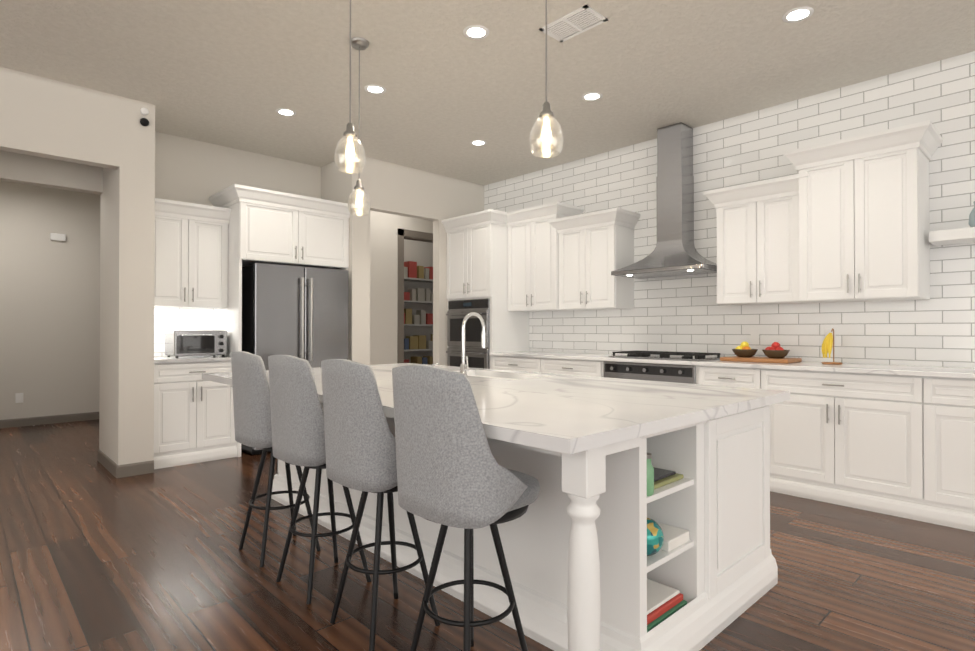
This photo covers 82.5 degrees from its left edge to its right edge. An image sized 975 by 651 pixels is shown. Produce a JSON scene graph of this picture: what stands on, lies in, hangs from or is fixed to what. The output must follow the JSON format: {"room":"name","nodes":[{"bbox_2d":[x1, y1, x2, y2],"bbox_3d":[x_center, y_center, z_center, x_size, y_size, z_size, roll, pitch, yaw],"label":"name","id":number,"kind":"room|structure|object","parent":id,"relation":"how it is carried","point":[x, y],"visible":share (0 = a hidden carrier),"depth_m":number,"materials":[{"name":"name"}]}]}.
{"room":"kitchen","nodes":[
{"label":"kitchen","id":0,"kind":"room"},
{"bbox_2d":[0,181,100,419],"bbox_3d":[-3.919,-0.282,8.653,7.020,3.070,0.120,0,-1,-44],"label":"wall","id":1,"kind":"structure","parent":0,"point":[49,327],"depth_m":7.03,"materials":[{"name":"white paint"}]},
{"bbox_2d":[15,393,22,402],"bbox_3d":[-5.742,0.889,6.821,0.075,0.120,0.007,0,-1,-44],"label":"outlet","id":2,"kind":"object","parent":1,"relation":"attached to","point":[18,397],"visible":1,"depth_m":6.82,"materials":[{"name":"white plastic"}]},
{"bbox_2d":[0,412,98,427],"bbox_3d":[-5.097,1.193,7.428,3.400,0.100,0.014,0,-1,-44],"label":"baseboard","id":3,"kind":"structure","parent":1,"relation":"attached to","point":[7,423],"depth_m":7.01,"materials":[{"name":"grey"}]},
{"bbox_2d":[50,233,65,240],"bbox_3d":[-5.466,-1.124,7.080,0.160,0.090,0.034,0,-1,-44],"label":"thermostat","id":4,"kind":"object","parent":1,"relation":"attached to","point":[57,237],"visible":0.96,"depth_m":7.06,"materials":[{"name":"white plastic"}]},
{"bbox_2d":[0,67,119,169],"bbox_3d":[-3.438,-1.567,4.110,1.200,0.570,0.120,0,-1,-44],"label":"wall","id":5,"kind":"structure","parent":0,"point":[43,117],"depth_m":4.21,"materials":[{"name":"white paint"}]},
{"bbox_2d":[99,96,154,464],"bbox_3d":[-3.157,-0.311,4.857,0.250,3.070,0.830,0,-1,-44],"label":"wall","id":6,"kind":"structure","parent":0,"point":[127,275],"depth_m":4.58,"materials":[{"name":"white paint"}]},
{"bbox_2d":[97,449,119,477],"bbox_3d":[-3.248,1.173,4.750,0.014,0.100,0.844,0,-1,-44],"label":"baseboard","id":7,"kind":"structure","parent":6,"relation":"attached to","point":[113,468],"depth_m":4.67,"materials":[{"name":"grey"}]},
{"bbox_2d":[140,118,148,125],"bbox_3d":[-2.822,-1.678,4.581,0.068,0.068,0.045,0,-1,-44],"label":"camera","id":8,"kind":"object","parent":6,"relation":"attached to","point":[144,121],"visible":1,"depth_m":4.57,"materials":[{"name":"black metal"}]},
{"bbox_2d":[140,108,148,114],"bbox_3d":[-2.831,-1.768,4.590,0.060,0.060,0.020,0,-1,-44],"label":"smoke detector","id":9,"kind":"object","parent":6,"relation":"attached to","point":[144,111],"visible":1,"depth_m":4.58,"materials":[{"name":"white plastic"}]},
{"bbox_2d":[0,131,320,205],"bbox_3d":[-3.167,-0.308,5.338,3.300,3.070,0.120,0,-1,-44],"label":"wall","id":10,"kind":"structure","parent":0,"point":[193,171],"depth_m":5.48,"materials":[{"name":"white paint"}]},
{"bbox_2d":[154,208,197,307],"bbox_3d":[-2.997,-0.599,5.176,0.414,0.850,0.348,0,-1,-44],"label":"upper cabinet","id":11,"kind":"object","parent":10,"relation":"attached to","point":[176,233],"depth_m":5.08,"materials":[{"name":"white wood"}]},
{"bbox_2d":[154,307,215,356],"bbox_3d":[-2.994,0.053,5.409,0.748,0.490,0.012,0,-1,-44],"label":"wall tile","id":12,"kind":"structure","parent":10,"relation":"attached to","point":[166,318],"depth_m":5.39,"materials":[{"name":"white tile"}]},
{"bbox_2d":[198,216,229,311],"bbox_3d":[-2.784,-0.597,5.378,0.414,0.850,0.348,0,-1,-44],"label":"upper cabinet","id":13,"kind":"object","parent":10,"relation":"attached to","point":[204,254],"depth_m":5.30,"materials":[{"name":"white wood"}]},
{"bbox_2d":[214,196,305,267],"bbox_3d":[-2.303,-0.903,5.632,0.629,0.575,0.648,0,-1,-44],"label":"upper cabinet","id":14,"kind":"object","parent":10,"relation":"attached to","point":[257,231],"depth_m":5.36,"materials":[{"name":"white wood"}]},
{"bbox_2d":[321,154,369,364],"bbox_3d":[-1.647,-0.300,6.294,0.220,3.070,0.830,0,-1,-44],"label":"wall","id":15,"kind":"structure","parent":0,"point":[337,185],"depth_m":6.00,"materials":[{"name":"white paint"}]},
{"bbox_2d":[306,208,349,269],"bbox_3d":[-1.934,-0.900,5.982,0.629,0.575,0.648,0,-1,-44],"label":"upper cabinet","id":16,"kind":"object","parent":15,"relation":"attached to","point":[327,232],"depth_m":5.79,"materials":[{"name":"white wood"}]},
{"bbox_2d":[370,210,432,364],"bbox_3d":[-1.248,-0.292,7.398,1.880,3.070,0.120,0,-1,-44],"label":"wall","id":17,"kind":"structure","parent":0,"point":[384,227],"depth_m":7.24,"materials":[{"name":"white paint"}]},
{"bbox_2d":[397,228,432,362],"bbox_3d":[-0.861,-0.019,7.752,1.010,2.530,0.138,0,-1,-44],"label":"door frame","id":18,"kind":"structure","parent":17,"relation":"attached to","point":[403,234],"depth_m":7.40,"materials":[{"name":"brown"}]},
{"bbox_2d":[404,239,432,362],"bbox_3d":[-1.615,-0.281,8.872,3.380,3.070,0.120,0,-1,-44],"label":"wall","id":19,"kind":"structure","parent":0,"point":[420,253],"depth_m":9.24,"materials":[{"name":"white paint"}]},
{"bbox_2d":[370,158,483,365],"bbox_3d":[-0.660,-0.297,6.744,1.830,3.070,0.120,0,-1,-44],"label":"wall","id":20,"kind":"structure","parent":0,"point":[458,197],"depth_m":6.73,"materials":[{"name":"white paint"}]},
{"bbox_2d":[0,419,974,650],"bbox_3d":[-0.773,1.234,2.303,11.200,0.060,13.900,0,-1,-44],"label":"floor","id":21,"kind":"structure","parent":0,"point":[95,555],"depth_m":2.67,"materials":[{"name":"brown wood"}]},
{"bbox_2d":[154,360,237,468],"bbox_3d":[-2.797,0.776,5.168,0.708,0.900,0.596,0,-1,-44],"label":"base cabinet","id":22,"kind":"object","parent":21,"relation":"on","point":[194,416],"depth_m":4.93,"materials":[{"name":"white wood"}]},
{"bbox_2d":[154,356,230,363],"bbox_3d":[-2.790,0.311,5.164,0.708,0.030,0.616,0,-1,-44],"label":"countertop","id":23,"kind":"structure","parent":22,"relation":"on","point":[181,359],"depth_m":4.96,"materials":[{"name":"white stone"}]},
{"bbox_2d":[165,330,226,357],"bbox_3d":[-2.742,0.171,5.251,0.460,0.250,0.367,0,-1,-44],"label":"toaster oven","id":24,"kind":"object","parent":23,"relation":"on","point":[194,342],"visible":0.98,"depth_m":5.13,"materials":[{"name":"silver metal"}]},
{"bbox_2d":[231,351,320,566],"bbox_3d":[-1.122,0.673,2.997,0.439,1.077,0.488,0,-1,-43],"label":"stool","id":25,"kind":"object","parent":21,"relation":"on","point":[251,404],"visible":0.62,"depth_m":2.81,"materials":[{"name":"fabric"}]},
{"bbox_2d":[241,263,348,454],"bbox_3d":[-2.035,0.323,5.758,0.975,1.815,0.764,0,-1,-44],"label":"fridge","id":26,"kind":"object","parent":21,"relation":"on","point":[301,312],"visible":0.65,"depth_m":5.45,"materials":[{"name":"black metal"}]},
{"bbox_2d":[268,355,370,603],"bbox_3d":[-0.774,0.670,2.624,0.439,1.077,0.488,0,-1,-45],"label":"stool","id":27,"kind":"object","parent":21,"relation":"on","point":[297,424],"visible":0.75,"depth_m":2.44,"materials":[{"name":"fabric"}]},
{"bbox_2d":[321,359,439,650],"bbox_3d":[-0.416,0.668,2.247,0.439,1.077,0.488,0,-1,-42],"label":"stool","id":28,"kind":"object","parent":21,"relation":"on","point":[360,447],"visible":0.83,"depth_m":2.07,"materials":[{"name":"fabric"}]},
{"bbox_2d":[404,261,432,364],"bbox_3d":[-1.125,0.116,9.029,2.150,2.278,0.318,0,-1,-44],"label":"pantry shelves","id":29,"kind":"object","parent":21,"relation":"on","point":[413,272],"visible":0.19,"depth_m":8.89,"materials":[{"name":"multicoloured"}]},
{"bbox_2d":[392,365,539,650],"bbox_3d":[-0.064,0.665,1.878,0.439,1.077,0.488,0,-1,-45],"label":"stool","id":30,"kind":"object","parent":21,"relation":"on","point":[451,472],"visible":1,"depth_m":1.70,"materials":[{"name":"fabric"}]},
{"bbox_2d":[445,220,529,368],"bbox_3d":[-0.010,0.028,6.730,0.661,2.420,0.788,0,-1,-44],"label":"tall cabinet","id":31,"kind":"object","parent":21,"relation":"on","point":[476,250],"depth_m":6.43,"materials":[{"name":"white wood"}]},
{"bbox_2d":[222,383,777,650],"bbox_3d":[-0.199,0.781,3.152,1.506,0.860,2.971,0,-1,-44],"label":"kitchen island","id":32,"kind":"object","parent":21,"relation":"on","point":[582,566],"depth_m":2.15,"materials":[{"name":"wood"}]},
{"bbox_2d":[202,367,745,454],"bbox_3d":[-0.421,0.329,2.956,1.140,0.040,3.050,0,-1,-44],"label":"island countertop","id":33,"kind":"structure","parent":32,"relation":"on","point":[564,418],"depth_m":2.02,"materials":[{"name":"white stone"}]},
{"bbox_2d":[470,371,525,378],"bbox_3d":[0.030,0.454,3.591,0.414,0.224,0.774,0,-1,-44],"label":"sink","id":34,"kind":"object","parent":33,"relation":"in","point":[471,372],"depth_m":3.77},
{"bbox_2d":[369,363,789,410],"bbox_3d":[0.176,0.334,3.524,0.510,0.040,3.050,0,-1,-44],"label":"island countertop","id":35,"kind":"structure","parent":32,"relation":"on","point":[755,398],"depth_m":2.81,"materials":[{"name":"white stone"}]},
{"bbox_2d":[432,312,485,376],"bbox_3d":[-0.181,0.115,3.568,0.214,0.396,0.373,0,-1,-44],"label":"faucet","id":36,"kind":"object","parent":35,"relation":"on","point":[464,368],"visible":0.88,"depth_m":3.42,"materials":[{"name":"silver metal"}]},
{"bbox_2d":[647,452,688,631],"bbox_3d":[0.561,0.759,2.109,0.320,0.625,0.306,0,-1,-44],"label":"decorations","id":37,"kind":"object","parent":32,"relation":"in","point":[664,602],"visible":0.38,"depth_m":2.03,"materials":[{"name":"multicoloured"}]},
{"bbox_2d":[490,356,533,371],"bbox_3d":[0.542,0.784,6.159,0.640,0.900,0.792,0,-1,-44],"label":"base cabinet","id":38,"kind":"object","parent":21,"relation":"on","point":[512,363],"depth_m":5.98,"materials":[{"name":"white wood"}]},
{"bbox_2d":[534,356,593,376],"bbox_3d":[1.027,0.780,5.649,0.640,0.900,0.864,0,-1,-44],"label":"base cabinet","id":39,"kind":"object","parent":21,"relation":"on","point":[566,367],"depth_m":5.46,"materials":[{"name":"white wood"}]},
{"bbox_2d":[594,360,689,383],"bbox_3d":[1.606,0.775,5.040,0.640,0.900,1.064,0,-1,-44],"label":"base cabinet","id":40,"kind":"object","parent":21,"relation":"on","point":[675,373],"depth_m":4.83,"materials":[{"name":"white"}]},
{"bbox_2d":[690,364,749,387],"bbox_3d":[2.096,0.771,4.526,0.640,0.900,0.604,0,-1,-44],"label":"base cabinet","id":41,"kind":"object","parent":21,"relation":"on","point":[729,377],"depth_m":4.35,"materials":[{"name":"white wood"}]},
{"bbox_2d":[750,368,905,517],"bbox_3d":[2.592,0.767,4.004,0.640,0.900,1.084,0,-1,-44],"label":"base cabinet","id":42,"kind":"object","parent":21,"relation":"on","point":[839,438],"depth_m":3.76,"materials":[{"name":"white wood"}]},
{"bbox_2d":[490,352,974,379],"bbox_3d":[2.408,0.304,4.184,0.663,0.030,6.230,0,-1,-44],"label":"countertop","id":43,"kind":"structure","parent":42,"relation":"on","point":[866,369],"depth_m":4.03,"materials":[{"name":"white stone"}]},
{"bbox_2d":[608,351,719,360],"bbox_3d":[1.608,0.269,5.045,0.500,0.050,0.880,0,-1,-44],"label":"cooktop","id":44,"kind":"object","parent":43,"relation":"in","point":[688,356],"visible":1,"depth_m":4.89,"materials":[{"name":"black metal"}]},
{"bbox_2d":[720,341,801,363],"bbox_3d":[2.202,0.210,4.493,0.320,0.160,0.520,0,-1,-44],"label":"cutting board","id":45,"kind":"object","parent":43,"relation":"on","point":[775,352],"visible":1,"depth_m":4.39,"materials":[{"name":"brown wood"}]},
{"bbox_2d":[822,328,841,363],"bbox_3d":[2.573,0.154,4.159,0.135,0.266,0.132,0,-1,-44],"label":"banana bunch","id":46,"kind":"object","parent":43,"relation":"on","point":[828,343],"visible":1,"depth_m":4.14,"materials":[{"name":"yellow food"}]},
{"bbox_2d":[906,376,974,531],"bbox_3d":[3.254,0.762,3.309,0.640,0.900,1.084,0,-1,-44],"label":"base cabinet","id":47,"kind":"object","parent":21,"relation":"on","point":[940,412],"depth_m":3.38,"materials":[{"name":"white wood"}]},
{"bbox_2d":[0,0,974,184],"bbox_3d":[-0.773,-1.905,2.327,11.200,0.080,13.900,0,-1,-44],"label":"ceiling","id":48,"kind":"structure","parent":0,"point":[235,74],"depth_m":3.93,"materials":[{"name":"beige paint"}]},
{"bbox_2d":[276,108,295,115],"bbox_3d":[-1.744,-1.845,4.812,0.166,0.004,0.166,0,-1,-44],"label":"recessed light","id":49,"kind":"object","parent":48,"relation":"in","point":[285,112],"visible":1,"depth_m":4.81,"materials":[{"name":"white plastic"}]},
{"bbox_2d":[334,0,365,172],"bbox_3d":[-0.652,-1.301,2.645,0.148,1.125,0.148,0,-1,-44],"label":"pendant light","id":50,"kind":"object","parent":48,"relation":"hanging from","point":[350,134],"visible":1,"depth_m":2.62,"materials":[{"name":"clear glass"}]},
{"bbox_2d":[347,37,370,215],"bbox_3d":[-0.840,-1.293,3.640,0.148,1.125,0.148,0,-1,-44],"label":"pendant light","id":51,"kind":"object","parent":48,"relation":"hanging from","point":[358,43],"visible":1,"depth_m":3.62,"materials":[{"name":"clear glass"}]},
{"bbox_2d":[364,84,385,93],"bbox_3d":[-0.878,-1.848,4.352,0.166,0.004,0.166,0,-1,-44],"label":"recessed light","id":52,"kind":"object","parent":48,"relation":"in","point":[374,89],"visible":1,"depth_m":4.35,"materials":[{"name":"white plastic"}]},
{"bbox_2d":[463,25,488,39],"bbox_3d":[-0.072,-1.855,3.519,0.166,0.004,0.166,0,-1,-44],"label":"recessed light","id":53,"kind":"object","parent":48,"relation":"in","point":[474,31],"visible":1,"depth_m":3.52,"materials":[{"name":"white plastic"}]},
{"bbox_2d":[470,140,486,145],"bbox_3d":[-0.091,-1.839,5.599,0.166,0.004,0.166,0,-1,-44],"label":"recessed light","id":54,"kind":"object","parent":48,"relation":"in","point":[478,142],"visible":1,"depth_m":5.58,"materials":[{"name":"white plastic"}]},
{"bbox_2d":[529,0,563,157],"bbox_3d":[0.254,-1.302,2.403,0.148,1.125,0.148,0,-1,-44],"label":"pendant light","id":55,"kind":"object","parent":48,"relation":"hanging from","point":[546,114],"visible":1,"depth_m":2.38,"materials":[{"name":"clear glass"}]},
{"bbox_2d":[539,5,607,42],"bbox_3d":[0.527,-1.852,3.426,0.220,0.011,0.360,0,-1,-44],"label":"ceiling vent","id":56,"kind":"object","parent":48,"relation":"in","point":[582,19],"visible":0.98,"depth_m":3.41,"materials":[{"name":"white plastic"}]},
{"bbox_2d":[582,92,602,100],"bbox_3d":[0.844,-1.847,4.486,0.166,0.004,0.166,0,-1,-44],"label":"recessed light","id":57,"kind":"object","parent":48,"relation":"in","point":[590,96],"visible":1,"depth_m":4.48,"materials":[{"name":"white plastic"}]},
{"bbox_2d":[782,6,813,22],"bbox_3d":[1.854,-1.856,3.322,0.166,0.004,0.166,0,-1,-44],"label":"recessed light","id":58,"kind":"object","parent":48,"relation":"in","point":[798,14],"visible":1,"depth_m":3.32,"materials":[{"name":"white plastic"}]},
{"bbox_2d":[484,51,974,367],"bbox_3d":[3.455,-0.320,3.660,0.120,3.070,10.020,0,-1,-44],"label":"wall","id":59,"kind":"structure","parent":0,"point":[686,313],"depth_m":4.64,"materials":[{"name":"tile"}]},
{"bbox_2d":[506,216,525,311],"bbox_3d":[0.511,-0.675,6.391,0.380,1.020,0.424,0,-1,-44],"label":"upper cabinet","id":60,"kind":"object","parent":59,"relation":"attached to","point":[515,229],"depth_m":6.31,"materials":[{"name":"white wood"}]},
{"bbox_2d":[526,212,585,311],"bbox_3d":[0.742,-0.676,6.148,0.380,1.020,0.488,0,-1,-44],"label":"upper cabinet","id":61,"kind":"object","parent":59,"relation":"attached to","point":[544,232],"depth_m":6.00,"materials":[{"name":"white wood"}]},
{"bbox_2d":[562,224,577,310],"bbox_3d":[1.020,-0.594,5.877,0.350,0.850,0.409,0,-1,-44],"label":"upper cabinet","id":62,"kind":"object","parent":59,"relation":"attached to","point":[569,236],"depth_m":5.79,"materials":[{"name":"white wood"}]},
{"bbox_2d":[578,220,635,309],"bbox_3d":[1.219,-0.595,5.668,0.350,0.850,0.409,0,-1,-44],"label":"upper cabinet","id":63,"kind":"object","parent":59,"relation":"attached to","point":[604,246],"depth_m":5.54,"materials":[{"name":"white wood"}]},
{"bbox_2d":[611,122,716,278],"bbox_3d":[1.657,-1.154,5.103,0.500,1.376,0.900,0,-1,-44],"label":"range hood","id":64,"kind":"object","parent":59,"relation":"attached to","point":[674,253],"visible":0.94,"depth_m":5.09,"materials":[{"name":"silver metal"}]},
{"bbox_2d":[714,196,757,305],"bbox_3d":[2.182,-0.603,4.656,0.350,0.850,0.385,0,-1,-44],"label":"upper cabinet","id":65,"kind":"object","parent":59,"relation":"attached to","point":[731,214],"depth_m":4.59,"materials":[{"name":"white wood"}]},
{"bbox_2d":[750,328,758,341],"bbox_3d":[2.297,0.083,4.778,0.009,0.120,0.072,0,-1,-44],"label":"outlet","id":66,"kind":"object","parent":59,"relation":"attached to","point":[754,334],"depth_m":4.78,"materials":[{"name":"white plastic"}]},
{"bbox_2d":[746,188,785,304],"bbox_3d":[2.364,-0.604,4.464,0.350,0.850,0.385,0,-1,-44],"label":"upper cabinet","id":67,"kind":"object","parent":59,"relation":"attached to","point":[765,212],"depth_m":4.39,"materials":[{"name":"white wood"}]},
{"bbox_2d":[786,152,841,303],"bbox_3d":[2.595,-0.691,4.171,0.420,1.020,0.483,0,-1,-44],"label":"upper cabinet","id":68,"kind":"object","parent":59,"relation":"attached to","point":[813,195],"depth_m":4.08,"materials":[{"name":"white wood"}]},
{"bbox_2d":[825,328,835,342],"bbox_3d":[2.690,0.080,4.365,0.009,0.120,0.072,0,-1,-44],"label":"outlet","id":69,"kind":"object","parent":59,"relation":"attached to","point":[827,330],"depth_m":4.36,"materials":[{"name":"white plastic"}]},
{"bbox_2d":[842,136,933,301],"bbox_3d":[2.824,-0.693,3.931,0.420,1.020,0.419,0,-1,-44],"label":"upper cabinet","id":70,"kind":"object","parent":59,"relation":"attached to","point":[845,220],"depth_m":3.78,"materials":[{"name":"white wood"}]},
{"bbox_2d":[929,227,974,245],"bbox_3d":[3.599,-0.599,3.233,0.258,0.070,1.600,0,-1,-44],"label":"wall shelf","id":71,"kind":"object","parent":59,"relation":"attached to","point":[952,236],"visible":1,"depth_m":3.66,"materials":[{"name":"white wood"}]},
{"bbox_2d":[968,201,974,226],"bbox_3d":[3.220,-0.722,3.633,0.120,0.180,0.120,0,-1,-44],"label":"vase","id":72,"kind":"object","parent":71,"relation":"on","point":[971,222],"visible":0.88,"depth_m":3.63,"materials":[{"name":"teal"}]}
]}

